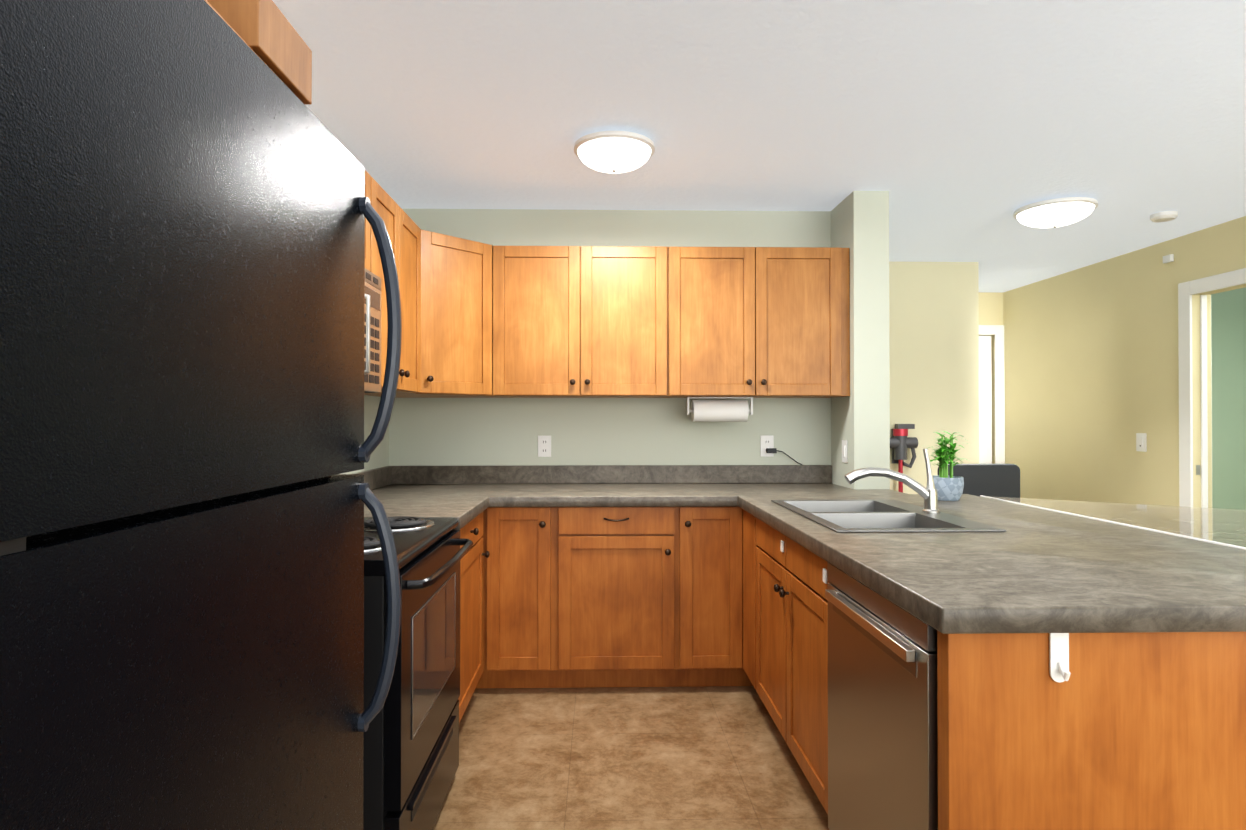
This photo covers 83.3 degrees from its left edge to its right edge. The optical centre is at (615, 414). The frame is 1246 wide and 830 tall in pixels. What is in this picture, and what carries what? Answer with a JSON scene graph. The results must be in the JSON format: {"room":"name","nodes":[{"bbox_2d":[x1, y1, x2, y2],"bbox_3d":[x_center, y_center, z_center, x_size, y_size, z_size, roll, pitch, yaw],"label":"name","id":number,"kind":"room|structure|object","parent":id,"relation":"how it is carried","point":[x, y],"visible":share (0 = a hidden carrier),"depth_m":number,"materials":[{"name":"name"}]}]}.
{"room":"kitchen","nodes":[
{"label":"kitchen","id":0,"kind":"room"},
{"bbox_2d":[341,395,388,473],"bbox_3d":[-1.216,0.055,0.292,0.120,2.420,7.300,0,0,-1],"label":"wall","id":1,"kind":"structure","parent":0,"point":[379,456],"depth_m":3.56,"materials":[{"name":"beige paint"}]},
{"bbox_2d":[205,0,311,103],"bbox_3d":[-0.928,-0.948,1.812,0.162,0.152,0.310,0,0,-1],"label":"upper cabinet","id":2,"kind":"object","parent":1,"relation":"attached to","point":[266,31],"visible":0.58,"depth_m":1.74,"materials":[{"name":"brown wood"}]},
{"bbox_2d":[365,170,372,272],"bbox_3d":[-1.031,-0.682,2.097,0.326,0.370,0.833,0,0,-1],"label":"upper cabinet","id":3,"kind":"object","parent":1,"relation":"attached to","point":[368,179],"depth_m":2.49,"materials":[{"name":"brown wood"}]},
{"bbox_2d":[364,268,380,392],"bbox_3d":[-0.990,-0.286,2.123,0.408,0.410,0.765,0,0,-1],"label":"over-the-range microwave","id":4,"kind":"object","parent":3,"relation":"attached to","point":[372,358],"visible":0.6,"depth_m":2.41,"materials":[{"name":"black"}]},
{"bbox_2d":[353,466,392,489],"bbox_3d":[-1.207,0.321,3.144,0.020,0.099,1.260,0,0,-1],"label":"backsplash","id":5,"kind":"structure","parent":1,"relation":"attached to","point":[376,478],"depth_m":3.57,"materials":[{"name":"laminate"}]},
{"bbox_2d":[364,179,428,395],"bbox_3d":[-1.030,-0.481,2.893,0.363,0.760,0.753,0,0,-1],"label":"upper cabinet","id":6,"kind":"object","parent":1,"relation":"attached to","point":[410,243],"depth_m":3.04,"materials":[{"name":"brown wood"}]},
{"bbox_2d":[378,231,504,397],"bbox_3d":[-0.892,-0.477,3.498,0.667,0.760,0.669,0,0,-1],"label":"upper cabinet","id":7,"kind":"object","parent":1,"relation":"attached to","point":[483,320],"depth_m":3.41,"materials":[{"name":"brown wood"}]},
{"bbox_2d":[389,209,830,465],"bbox_3d":[-0.021,0.081,3.910,2.430,2.420,0.120,0,0,-1],"label":"wall","id":8,"kind":"structure","parent":0,"point":[509,431],"depth_m":3.85,"materials":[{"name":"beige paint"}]},
{"bbox_2d":[538,436,550,456],"label":"outlet plates","id":9,"kind":"object","parent":8,"relation":"attached to","point":[544,442],"depth_m":3.83,"materials":[{"name":"white plastic"}]},
{"bbox_2d":[505,246,684,397],"bbox_3d":[-0.173,-0.475,3.665,0.999,0.760,0.367,0,0,-1],"label":"upper cabinet","id":10,"kind":"object","parent":8,"relation":"attached to","point":[581,321],"depth_m":3.54,"materials":[{"name":"brown wood"}]},
{"bbox_2d":[393,465,831,483],"bbox_3d":[-0.020,0.326,3.834,2.426,0.099,0.023,0,0,-1],"label":"backsplash","id":11,"kind":"structure","parent":8,"relation":"attached to","point":[485,474],"depth_m":3.83,"materials":[{"name":"laminate"}]},
{"bbox_2d":[685,247,849,397],"bbox_3d":[0.699,-0.475,3.709,0.995,0.760,0.317,0,0,-1],"label":"upper cabinet","id":12,"kind":"object","parent":8,"relation":"attached to","point":[761,322],"depth_m":3.56,"materials":[{"name":"brown wood"}]},
{"bbox_2d":[686,397,752,421],"bbox_3d":[0.551,-0.029,3.703,0.345,0.128,0.114,0,0,-1],"label":"paper towel","id":13,"kind":"object","parent":12,"relation":"attached to","point":[720,410],"visible":1,"depth_m":3.66,"materials":[{"name":"white paper"}]},
{"bbox_2d":[760,435,802,464],"label":"outlet plates","id":14,"kind":"object","parent":8,"relation":"attached to","point":[767,449],"depth_m":3.86,"materials":[{"name":"white plastic"}]},
{"bbox_2d":[433,686,828,829],"bbox_3d":[1.769,1.327,1.900,9.500,0.100,10.400,0,0,-1],"label":"floor","id":15,"kind":"structure","parent":0,"point":[664,758],"depth_m":2.57,"materials":[{"name":"tile"}]},
{"bbox_2d":[0,0,401,829],"bbox_3d":[-0.733,0.387,0.910,0.682,1.742,0.866,0,0,-1],"label":"fridge","id":16,"kind":"object","parent":15,"relation":"on","point":[186,210],"visible":1,"depth_m":0.75,"materials":[{"name":"black metal"}]},
{"bbox_2d":[363,516,472,829],"bbox_3d":[-0.826,0.729,2.119,0.700,1.100,0.766,0,0,-1],"label":"range","id":17,"kind":"object","parent":15,"relation":"on","point":[410,750],"visible":0.27,"depth_m":1.92,"materials":[{"name":"black metal"}]},
{"bbox_2d":[458,507,501,722],"bbox_3d":[-0.857,0.853,2.882,0.663,0.862,0.692,0,0,-1],"label":"base cabinet","id":18,"kind":"object","parent":15,"relation":"on","point":[481,566],"depth_m":3.14,"materials":[{"name":"brown wood"}]},
{"bbox_2d":[364,499,483,529],"bbox_3d":[-0.887,0.394,2.854,0.648,0.050,0.668,0,0,-1],"label":"countertop","id":19,"kind":"structure","parent":18,"relation":"on","point":[464,510],"depth_m":2.79,"materials":[{"name":"laminate"}]},
{"bbox_2d":[502,507,573,687],"bbox_3d":[-0.403,0.858,3.514,0.386,0.862,0.595,0,0,-1],"label":"base cabinet","id":20,"kind":"object","parent":15,"relation":"on","point":[571,597],"depth_m":3.22,"materials":[{"name":"brown wood"}]},
{"bbox_2d":[574,507,697,687],"bbox_3d":[-0.006,0.858,3.523,0.711,0.862,0.595,0,0,-1],"label":"base cabinet","id":21,"kind":"object","parent":15,"relation":"on","point":[636,568],"depth_m":3.23,"materials":[{"name":"brown wood"}]},
{"bbox_2d":[694,507,745,686],"bbox_3d":[0.395,0.858,3.532,0.371,0.862,0.595,0,0,-1],"label":"base cabinet","id":22,"kind":"object","parent":15,"relation":"on","point":[720,529],"depth_m":3.24,"materials":[{"name":"brown wood"}]},
{"bbox_2d":[743,510,750,680],"bbox_3d":[0.908,0.854,3.089,0.634,0.862,0.352,0,0,-1],"label":"base cabinet","id":23,"kind":"object","parent":15,"relation":"on","point":[746,516],"depth_m":3.13,"materials":[{"name":"brown wood"}]},
{"bbox_2d":[746,674,752,685],"bbox_3d":[0.862,0.858,3.542,0.677,0.862,0.595,0,0,-1],"label":"base cabinet","id":24,"kind":"object","parent":15,"relation":"on","point":[748,683],"depth_m":3.33,"materials":[{"name":"brown wood"}]},
{"bbox_2d":[371,483,893,509],"bbox_3d":[0.219,0.398,3.412,2.883,0.050,0.878,0,0,-1],"label":"countertop","id":25,"kind":"structure","parent":24,"relation":"on","point":[704,494],"depth_m":3.32,"materials":[{"name":"laminate"}]},
{"bbox_2d":[736,491,1011,633],"bbox_3d":[0.646,0.390,2.262,0.130,0.050,1.920,0,0,-1],"label":"countertop","id":26,"kind":"structure","parent":24,"relation":"on","point":[950,604],"depth_m":1.59,"materials":[{"name":"laminate"}]},
{"bbox_2d":[868,491,1245,594],"bbox_3d":[1.429,0.390,2.280,0.513,0.050,1.920,0,0,-1],"label":"countertop","id":27,"kind":"structure","parent":24,"relation":"on","point":[1210,564],"depth_m":2.03,"materials":[{"name":"laminate"}]},
{"bbox_2d":[771,500,1006,531],"bbox_3d":[0.942,0.445,2.588,0.533,0.170,0.830,0,0,-1],"label":"sink","id":28,"kind":"object","parent":27,"relation":"in","point":[867,516],"visible":0.5,"depth_m":2.57,"materials":[{"name":"silver metal"}]},
{"bbox_2d":[845,448,939,512],"bbox_3d":[1.023,0.241,2.592,0.350,0.236,0.060,0,0,-1],"label":"faucet","id":29,"kind":"object","parent":27,"relation":"on","point":[928,494],"visible":1,"depth_m":2.58,"materials":[{"name":"silver metal"}]},
{"bbox_2d":[920,431,970,500],"bbox_3d":[1.445,0.219,3.056,0.189,0.300,0.174,0,0,-1],"label":"bamboo plant","id":30,"kind":"object","parent":27,"relation":"on","point":[950,487],"visible":0.98,"depth_m":3.02,"materials":[{"name":"green plant"}]},
{"bbox_2d":[751,515,814,791],"bbox_3d":[0.921,0.850,2.494,0.634,0.862,0.967,0,0,-1],"label":"base cabinet","id":31,"kind":"object","parent":15,"relation":"on","point":[782,570],"depth_m":2.49,"materials":[{"name":"brown wood"}]},
{"bbox_2d":[860,523,1245,632],"bbox_3d":[0.960,0.386,1.751,0.450,0.050,0.885,0,0,-1],"label":"countertop","id":32,"kind":"structure","parent":31,"relation":"on","point":[1033,570],"depth_m":1.46,"materials":[{"name":"laminate"}]},
{"bbox_2d":[825,562,937,829],"bbox_3d":[0.906,0.847,1.696,0.634,0.858,0.617,0,0,-1],"label":"dishwasher","id":33,"kind":"object","parent":15,"relation":"on","point":[882,723],"visible":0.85,"depth_m":1.63,"materials":[{"name":"silver metal"}]},
{"bbox_2d":[937,464,1019,497],"bbox_3d":[1.933,0.774,3.536,0.420,1.030,0.415,0,0,-1],"label":"bar stool","id":34,"kind":"object","parent":15,"relation":"on","point":[997,480],"visible":0.08,"depth_m":3.69,"materials":[{"name":"grey leather"}]},
{"bbox_2d":[815,554,1245,829],"bbox_3d":[0.939,0.845,1.701,0.634,0.862,0.744,0,0,-1],"label":"base cabinet","id":35,"kind":"object","parent":15,"relation":"on","point":[1134,731],"depth_m":1.33,"materials":[{"name":"brown wood"}]},
{"bbox_2d":[1049,633,1070,682],"bbox_3d":[0.840,0.448,1.313,0.035,0.115,0.031,0,0,-1],"label":"hook","id":36,"kind":"object","parent":35,"relation":"attached to","point":[1059,672],"visible":0.81,"depth_m":1.32,"materials":[{"name":"white plastic"}]},
{"bbox_2d":[980,495,1245,549],"bbox_3d":[2.111,0.820,2.187,0.843,0.919,2.050,0,0,-1],"label":"bar","id":37,"kind":"object","parent":15,"relation":"on","point":[1224,527],"visible":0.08,"depth_m":2.51,"materials":[{"name":"laminate"}]},
{"bbox_2d":[272,0,1245,292],"bbox_3d":[1.769,-1.193,1.919,9.500,0.100,10.400,0,0,-1],"label":"ceiling","id":38,"kind":"structure","parent":0,"point":[960,130],"depth_m":2.60,"materials":[{"name":"white paint"}]},
{"bbox_2d":[574,131,654,172],"bbox_3d":[-0.004,-1.072,2.918,0.338,0.124,0.338,0,0,-1],"label":"ceiling light","id":39,"kind":"object","parent":38,"relation":"attached to","point":[614,151],"visible":1,"depth_m":2.82,"materials":[{"name":"white glass"}]},
{"bbox_2d":[1013,197,1097,227],"bbox_3d":[2.358,-1.066,3.761,0.388,0.124,0.388,0,0,-1],"label":"ceiling light","id":40,"kind":"object","parent":38,"relation":"attached to","point":[1055,213],"visible":1,"depth_m":3.66,"materials":[{"name":"white glass"}]},
{"bbox_2d":[1150,211,1177,222],"bbox_3d":[3.074,-1.109,3.928,0.124,0.036,0.124,0,0,-1],"label":"smoke detector","id":41,"kind":"object","parent":38,"relation":"attached to","point":[1164,216],"visible":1,"depth_m":3.90,"materials":[{"name":"white plastic"}]},
{"bbox_2d":[831,191,889,488],"bbox_3d":[1.275,0.084,4.309,0.180,2.420,1.560,0,0,-1],"label":"wall column","id":42,"kind":"structure","parent":0,"point":[860,419],"depth_m":3.53,"materials":[{"name":"beige paint"}]},
{"bbox_2d":[842,440,847,462],"label":"outlet plates","id":43,"kind":"object","parent":42,"relation":"attached to","point":[844,442],"depth_m":3.64,"materials":[{"name":"white plastic"}]},
{"bbox_2d":[889,262,978,493],"bbox_3d":[2.001,0.090,5.165,1.310,2.420,0.120,0,0,-1],"label":"wall","id":44,"kind":"structure","parent":0,"point":[934,344],"depth_m":5.10,"materials":[{"name":"beige paint"}]},
{"bbox_2d":[890,424,917,492],"bbox_3d":[2.050,0.682,5.010,0.240,1.235,0.160,0,0,-1],"label":"vacuum","id":45,"kind":"object","parent":44,"relation":"attached to","point":[901,442],"visible":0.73,"depth_m":5.00,"materials":[{"name":"grey plastic"}]},
{"bbox_2d":[978,292,1002,463],"bbox_3d":[3.074,0.099,6.390,0.890,2.420,0.100,0,0,-1],"label":"wall","id":46,"kind":"structure","parent":0,"point":[990,308],"depth_m":6.36,"materials":[{"name":"beige paint"}]},
{"bbox_2d":[979,336,991,463],"bbox_3d":[3.080,0.289,6.356,0.690,2.020,0.085,0,0,-1],"label":"hall door","id":47,"kind":"structure","parent":46,"relation":"in","point":[985,404],"depth_m":6.37,"materials":[{"name":"white paint"}]},
{"bbox_2d":[979,325,1004,463],"bbox_3d":[3.079,0.248,6.329,0.881,2.122,0.016,0,0,-1],"label":"door frame","id":48,"kind":"structure","parent":46,"relation":"attached to","point":[996,330],"depth_m":6.33,"materials":[{"name":"white paint"}]},
{"bbox_2d":[1003,216,1245,507],"bbox_3d":[3.686,0.065,1.602,0.120,2.420,9.700,0,0,-1],"label":"wall","id":49,"kind":"structure","parent":0,"point":[1091,362],"depth_m":5.02,"materials":[{"name":"beige paint"}]},
{"bbox_2d":[1136,433,1146,451],"label":"outlet plates","id":50,"kind":"object","parent":49,"relation":"attached to","point":[1141,438],"depth_m":4.72,"materials":[{"name":"white plastic"}]},
{"bbox_2d":[1163,254,1173,262],"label":"sensor","id":51,"kind":"object","parent":49,"relation":"attached to","point":[1168,258],"depth_m":4.48,"materials":[{"name":"white plastic"}]},
{"bbox_2d":[1178,268,1245,507],"bbox_3d":[3.629,0.230,3.899,0.143,2.122,1.022,0,0,-1],"label":"door frame","id":52,"kind":"structure","parent":49,"relation":"attached to","point":[1187,290],"depth_m":4.33,"materials":[{"name":"white paint"}]},
{"bbox_2d":[1196,465,1199,474],"bbox_3d":[3.598,0.339,4.325,0.025,0.060,0.002,0,0,-1],"label":"trim","id":53,"kind":"structure","parent":52,"relation":"attached to","point":[1197,469],"depth_m":4.32,"materials":[{"name":"silver metal"}]},
{"bbox_2d":[1211,287,1245,509],"bbox_3d":[4.728,0.097,6.026,2.160,2.420,0.100,0,0,-1],"label":"wall","id":54,"kind":"structure","parent":0,"point":[1228,329],"depth_m":5.97,"materials":[{"name":"green paint"}]}
]}

